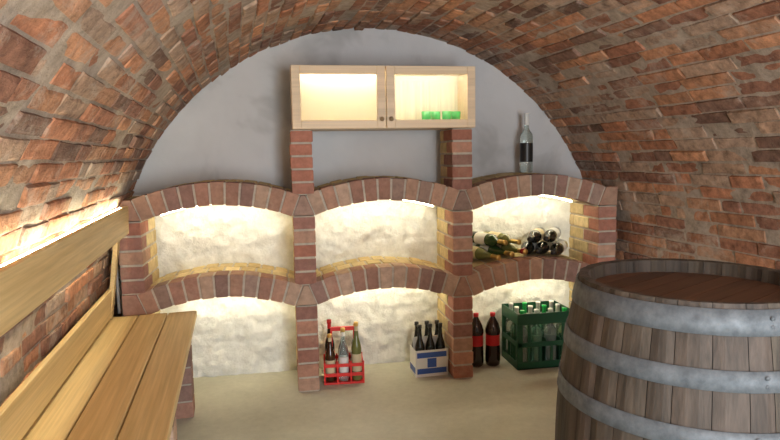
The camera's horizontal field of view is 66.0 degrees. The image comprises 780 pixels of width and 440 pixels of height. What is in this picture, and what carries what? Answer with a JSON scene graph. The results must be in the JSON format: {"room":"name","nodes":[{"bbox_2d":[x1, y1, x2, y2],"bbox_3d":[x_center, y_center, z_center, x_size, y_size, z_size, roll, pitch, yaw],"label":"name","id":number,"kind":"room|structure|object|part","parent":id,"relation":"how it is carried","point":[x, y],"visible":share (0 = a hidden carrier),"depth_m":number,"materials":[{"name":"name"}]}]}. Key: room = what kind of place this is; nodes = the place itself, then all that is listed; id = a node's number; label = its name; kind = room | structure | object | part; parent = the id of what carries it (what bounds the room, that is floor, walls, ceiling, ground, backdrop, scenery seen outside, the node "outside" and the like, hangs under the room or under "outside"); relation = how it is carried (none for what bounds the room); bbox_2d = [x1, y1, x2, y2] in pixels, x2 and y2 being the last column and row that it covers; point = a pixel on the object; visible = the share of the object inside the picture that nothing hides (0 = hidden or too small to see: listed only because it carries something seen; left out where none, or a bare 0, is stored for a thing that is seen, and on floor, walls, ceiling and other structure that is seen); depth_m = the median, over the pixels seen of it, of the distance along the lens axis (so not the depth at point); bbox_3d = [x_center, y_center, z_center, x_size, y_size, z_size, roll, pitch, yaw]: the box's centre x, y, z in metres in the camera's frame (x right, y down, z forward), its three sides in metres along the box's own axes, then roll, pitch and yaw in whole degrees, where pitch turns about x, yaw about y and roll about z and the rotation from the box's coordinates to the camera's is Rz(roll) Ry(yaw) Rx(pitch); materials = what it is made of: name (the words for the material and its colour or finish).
{"room":"wine cellar","nodes":[
{"label":"wine cellar","id":0,"kind":"room"},
{"bbox_2d":[113,292,120,316],"bbox_3d":[-0.919,0.892,1.139,0.027,0.552,4.709,-3,6,-14],"label":"wall","id":1,"kind":"structure","parent":0,"point":[116,314],"depth_m":3.23,"materials":[{"name":"brick"}]},
{"bbox_2d":[118,27,581,377],"bbox_3d":[-0.102,-0.119,3.563,2.918,2.011,0.038,-2,6,-10],"label":"wall","id":2,"kind":"structure","parent":0,"point":[238,126],"depth_m":3.53,"materials":[{"name":"paint"}]},
{"bbox_2d":[176,354,558,439],"bbox_3d":[0.562,1.166,1.183,3.665,0.054,5.275,-2,6,-10],"label":"floor","id":3,"kind":"structure","parent":0,"point":[502,401],"depth_m":3.04,"materials":[{"name":"beige concrete"}]},
{"bbox_2d":[0,206,196,439],"bbox_3d":[-0.768,0.612,1.422,0.412,1.042,3.308,-3,6,-14],"label":"wooden bench","id":4,"kind":"object","parent":3,"relation":"on","point":[110,377],"visible":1,"depth_m":1.98,"materials":[{"name":"brown wood"}]},
{"bbox_2d":[323,319,364,384],"bbox_3d":[-0.266,0.739,3.409,0.225,0.342,0.154,-2,6,-6],"label":"carrier","id":5,"kind":"object","parent":3,"relation":"on","point":[340,371],"visible":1,"depth_m":3.35,"materials":[{"name":"red plastic"}]},
{"bbox_2d":[325,319,334,352],"bbox_3d":[-0.345,0.732,3.438,0.055,0.331,0.055,-2,6,-7],"label":"bottle","id":6,"kind":"object","parent":5,"relation":"on","point":[329,329],"depth_m":3.42,"materials":[{"name":"red glass"}]},
{"bbox_2d":[325,333,335,381],"bbox_3d":[-0.335,0.771,3.365,0.055,0.268,0.055,-2,6,-7],"label":"bottle","id":7,"kind":"object","parent":5,"relation":"on","point":[330,363],"depth_m":3.35,"materials":[{"name":"brown glass"}]},
{"bbox_2d":[338,327,348,380],"bbox_3d":[-0.262,0.753,3.372,0.055,0.300,0.055,-2,6,-7],"label":"bottle","id":8,"kind":"object","parent":5,"relation":"on","point":[343,363],"depth_m":3.35,"materials":[{"name":"clear glass"}]},
{"bbox_2d":[352,321,361,380],"bbox_3d":[-0.189,0.735,3.379,0.055,0.331,0.055,-2,6,-7],"label":"bottle","id":9,"kind":"object","parent":5,"relation":"on","point":[356,345],"depth_m":3.36,"materials":[{"name":"green glass"}]},
{"bbox_2d":[118,128,617,391],"bbox_3d":[-0.054,0.199,3.427,2.721,1.405,0.364,-2,6,-10],"label":"shelf","id":10,"kind":"object","parent":3,"relation":"on","point":[456,276],"visible":0.92,"depth_m":3.26,"materials":[{"name":"red brick"}]},
{"bbox_2d":[290,65,474,130],"bbox_3d":[-0.044,-0.658,3.273,0.980,0.326,0.306,-2,6,-10],"label":"upper cabinet","id":11,"kind":"object","parent":10,"relation":"on","point":[323,97],"visible":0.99,"depth_m":3.34,"materials":[{"name":"brown wood"}]},
{"bbox_3d":[-0.264,-0.637,3.110,0.485,0.323,0.020,-2,6,-10],"label":"door frame","id":12,"kind":"part","parent":11,"relation":"part of","materials":[{"name":"brown wood"}]},
{"bbox_3d":[-0.048,-0.661,3.295,0.940,0.287,0.258,-2,6,-10],"label":"panel","id":13,"kind":"part","parent":11,"relation":"part of","materials":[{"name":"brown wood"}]},
{"bbox_3d":[0.219,-0.654,3.195,0.485,0.323,0.020,-2,6,-10],"label":"door frame","id":14,"kind":"part","parent":11,"relation":"part of","materials":[{"name":"brown wood"}]},
{"bbox_2d":[472,246,500,259],"bbox_3d":[0.542,0.200,3.525,0.075,0.075,0.300,-5,7,-30],"label":"wine bottle","id":15,"kind":"object","parent":10,"relation":"in","point":[479,253],"visible":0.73,"depth_m":3.50,"materials":[{"name":"green glass"}]},
{"bbox_2d":[475,244,514,256],"bbox_3d":[0.621,0.182,3.537,0.075,0.075,0.300,-5,7,-30],"label":"wine bottle","id":16,"kind":"object","parent":10,"relation":"in","point":[497,250],"visible":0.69,"depth_m":3.50,"materials":[{"name":"green glass"}]},
{"bbox_2d":[472,231,507,246],"bbox_3d":[0.580,0.116,3.523,0.075,0.075,0.300,-5,7,-30],"label":"wine bottle","id":17,"kind":"object","parent":16,"relation":"on","point":[481,238],"visible":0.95,"depth_m":3.49,"materials":[{"name":"green glass"}]},
{"bbox_2d":[497,243,527,254],"bbox_3d":[0.700,0.170,3.550,0.075,0.075,0.300,-5,7,-30],"label":"wine bottle","id":18,"kind":"object","parent":10,"relation":"in","point":[510,247],"visible":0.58,"depth_m":3.50,"materials":[{"name":"green glass"}]},
{"bbox_2d":[484,230,520,245],"bbox_3d":[0.659,0.113,3.537,0.075,0.075,0.300,-5,7,-30],"label":"wine bottle","id":19,"kind":"object","parent":18,"relation":"on","point":[502,236],"visible":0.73,"depth_m":3.49,"materials":[{"name":"green glass"}]},
{"bbox_2d":[520,113,532,172],"bbox_3d":[0.811,-0.458,3.567,0.077,0.349,0.077,-2,6,-10],"label":"liquor bottle","id":20,"kind":"object","parent":10,"relation":"on","point":[526,137],"visible":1,"depth_m":3.54,"materials":[{"name":"clear glass"}]},
{"bbox_2d":[520,241,538,253],"bbox_3d":[0.819,0.163,3.560,0.075,0.075,0.300,2,7,25],"label":"wine bottle","id":21,"kind":"object","parent":10,"relation":"in","point":[529,246],"visible":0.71,"depth_m":3.51,"materials":[{"name":"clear glass"}]},
{"bbox_2d":[527,227,545,242],"bbox_3d":[0.862,0.096,3.560,0.075,0.075,0.300,2,7,25],"label":"wine bottle","id":22,"kind":"object","parent":21,"relation":"on","point":[535,235],"visible":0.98,"depth_m":3.51,"materials":[{"name":"clear glass"}]},
{"bbox_2d":[535,240,553,253],"bbox_3d":[0.912,0.163,3.576,0.075,0.075,0.300,2,7,25],"label":"wine bottle","id":23,"kind":"object","parent":10,"relation":"in","point":[542,247],"visible":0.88,"depth_m":3.52,"materials":[{"name":"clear glass"}]},
{"bbox_2d":[543,227,560,241],"bbox_3d":[0.959,0.093,3.577,0.075,0.075,0.300,2,7,25],"label":"wine bottle","id":24,"kind":"object","parent":23,"relation":"on","point":[553,233],"visible":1,"depth_m":3.53,"materials":[{"name":"clear glass"}]},
{"bbox_2d":[550,239,567,254],"bbox_3d":[1.004,0.171,3.594,0.075,0.075,0.300,2,7,25],"label":"wine bottle","id":25,"kind":"object","parent":10,"relation":"in","point":[561,245],"visible":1,"depth_m":3.55,"materials":[{"name":"clear glass"}]},
{"bbox_2d":[410,320,447,377],"bbox_3d":[0.225,0.743,3.497,0.194,0.299,0.132,-2,6,-13],"label":"carton","id":26,"kind":"object","parent":3,"relation":"on","point":[428,352],"visible":1,"depth_m":3.45,"materials":[{"name":"white cardboard"}]},
{"bbox_2d":[412,321,418,346],"bbox_3d":[0.158,0.741,3.515,0.055,0.295,0.055,-2,6,-13],"label":"beer bottle","id":27,"kind":"object","parent":26,"relation":"on","point":[416,323],"depth_m":3.49,"materials":[{"name":"black glass"}]},
{"bbox_2d":[415,324,424,350],"bbox_3d":[0.172,0.747,3.452,0.055,0.295,0.055,-2,6,-13],"label":"beer bottle","id":28,"kind":"object","parent":26,"relation":"on","point":[419,340],"depth_m":3.43,"materials":[{"name":"black glass"}]},
{"bbox_2d":[424,320,428,335],"bbox_3d":[0.218,0.738,3.528,0.055,0.295,0.055,-2,6,-13],"label":"beer bottle","id":29,"kind":"object","parent":26,"relation":"on","point":[426,322],"depth_m":3.51,"materials":[{"name":"black glass"}]},
{"bbox_2d":[425,323,434,349],"bbox_3d":[0.232,0.745,3.466,0.055,0.295,0.055,-2,6,-13],"label":"beer bottle","id":30,"kind":"object","parent":26,"relation":"on","point":[429,339],"depth_m":3.45,"materials":[{"name":"black glass"}]},
{"bbox_2d":[434,320,438,334],"bbox_3d":[0.278,0.736,3.542,0.055,0.295,0.055,-2,6,-13],"label":"beer bottle","id":31,"kind":"object","parent":26,"relation":"on","point":[436,321],"depth_m":3.52,"materials":[{"name":"black glass"}]},
{"bbox_2d":[436,323,444,348],"bbox_3d":[0.292,0.742,3.480,0.055,0.295,0.055,-2,6,-13],"label":"beer bottle","id":32,"kind":"object","parent":26,"relation":"on","point":[440,344],"depth_m":3.46,"materials":[{"name":"black glass"}]},
{"bbox_2d":[472,313,483,366],"bbox_3d":[0.515,0.715,3.592,0.091,0.322,0.091,-2,6,-10],"label":"soda bottle","id":33,"kind":"object","parent":3,"relation":"on","point":[477,328],"visible":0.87,"depth_m":3.56,"materials":[{"name":"black plastic"}]},
{"bbox_2d":[485,312,499,366],"bbox_3d":[0.616,0.712,3.601,0.091,0.322,0.091,-2,6,-10],"label":"soda bottle","id":34,"kind":"object","parent":3,"relation":"on","point":[492,329],"visible":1,"depth_m":3.57,"materials":[{"name":"black plastic"}]},
{"bbox_2d":[502,300,569,369],"bbox_3d":[0.896,0.690,3.658,0.354,0.347,0.265,-2,6,-10],"label":"crate","id":35,"kind":"object","parent":3,"relation":"on","point":[535,340],"visible":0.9,"depth_m":3.54,"materials":[{"name":"green plastic"}]},
{"bbox_2d":[506,303,512,352],"bbox_3d":[0.750,0.679,3.720,0.073,0.335,0.073,-2,6,-10],"label":"water bottle","id":36,"kind":"object","parent":35,"relation":"on","point":[508,305],"depth_m":3.69,"materials":[{"name":"clear glass"}]},
{"bbox_2d":[510,306,518,357],"bbox_3d":[0.765,0.689,3.634,0.073,0.335,0.073,-2,6,-10],"label":"water bottle","id":37,"kind":"object","parent":35,"relation":"on","point":[516,308],"depth_m":3.61,"materials":[{"name":"clear glass"}]},
{"bbox_2d":[520,310,527,361],"bbox_3d":[0.781,0.698,3.548,0.073,0.335,0.073,-2,6,-10],"label":"water bottle","id":38,"kind":"object","parent":35,"relation":"on","point":[523,317],"depth_m":3.51,"materials":[{"name":"clear glass"}]},
{"bbox_2d":[522,302,526,313],"bbox_3d":[0.837,0.676,3.736,0.073,0.335,0.073,-2,6,-10],"label":"water bottle","id":39,"kind":"object","parent":35,"relation":"on","point":[524,304],"depth_m":3.71,"materials":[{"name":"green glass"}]},
{"bbox_2d":[525,305,532,328],"bbox_3d":[0.852,0.685,3.649,0.073,0.335,0.073,-2,6,-10],"label":"water bottle","id":40,"kind":"object","parent":35,"relation":"on","point":[530,307],"depth_m":3.62,"materials":[{"name":"clear glass"}]},
{"bbox_2d":[531,309,542,361],"bbox_3d":[0.868,0.695,3.563,0.073,0.335,0.073,-2,6,-10],"label":"water bottle","id":41,"kind":"object","parent":35,"relation":"on","point":[536,317],"depth_m":3.53,"materials":[{"name":"clear glass"}]},
{"bbox_2d":[536,301,539,312],"bbox_3d":[0.924,0.673,3.751,0.073,0.335,0.073,-2,6,-10],"label":"water bottle","id":42,"kind":"object","parent":35,"relation":"on","point":[537,302],"depth_m":3.73,"materials":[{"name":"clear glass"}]},
{"bbox_2d":[539,304,546,333],"bbox_3d":[0.939,0.682,3.665,0.073,0.335,0.073,-2,6,-10],"label":"water bottle","id":43,"kind":"object","parent":35,"relation":"on","point":[544,306],"depth_m":3.64,"materials":[{"name":"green glass"}]},
{"bbox_2d":[544,308,556,359],"bbox_3d":[0.955,0.691,3.578,0.073,0.335,0.073,-2,6,-10],"label":"water bottle","id":44,"kind":"object","parent":35,"relation":"on","point":[550,317],"depth_m":3.54,"materials":[{"name":"clear glass"}]},
{"bbox_2d":[549,300,553,307],"bbox_3d":[1.011,0.670,3.766,0.073,0.335,0.073,-2,6,-10],"label":"water bottle","id":45,"kind":"object","parent":35,"relation":"on","point":[551,302],"depth_m":3.74,"materials":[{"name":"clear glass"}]},
{"bbox_2d":[553,303,560,332],"bbox_3d":[1.026,0.679,3.680,0.073,0.335,0.073,-2,6,-10],"label":"water bottle","id":46,"kind":"object","parent":35,"relation":"on","point":[558,305],"depth_m":3.65,"materials":[{"name":"clear glass"}]},
{"bbox_2d":[558,307,566,358],"bbox_3d":[1.042,0.688,3.594,0.073,0.335,0.073,-2,6,-10],"label":"water bottle","id":47,"kind":"object","parent":35,"relation":"on","point":[562,316],"depth_m":3.55,"materials":[{"name":"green glass"}]},
{"bbox_2d":[555,258,779,439],"bbox_3d":[0.777,0.616,1.574,0.665,0.948,0.665,-2,6,-10],"label":"wooden barrel","id":48,"kind":"object","parent":3,"relation":"on","point":[653,348],"visible":1,"depth_m":1.32,"materials":[{"name":"brown wood"}]},
{"bbox_2d":[0,0,779,406],"bbox_3d":[0.486,-0.158,1.280,3.277,1.457,4.694,-2,6,-10],"label":"ceiling","id":49,"kind":"structure","parent":0,"point":[674,105],"depth_m":2.45,"materials":[{"name":"brick"}]},
{"bbox_2d":[116,269,120,313],"bbox_3d":[-1.366,0.269,2.998,0.014,0.402,0.014,-2,6,-10],"label":"conduit","id":50,"kind":"object","parent":49,"relation":"attached to","point":[117,280],"visible":0.49,"depth_m":3.00,"materials":[{"name":"grey metal"}]}
]}

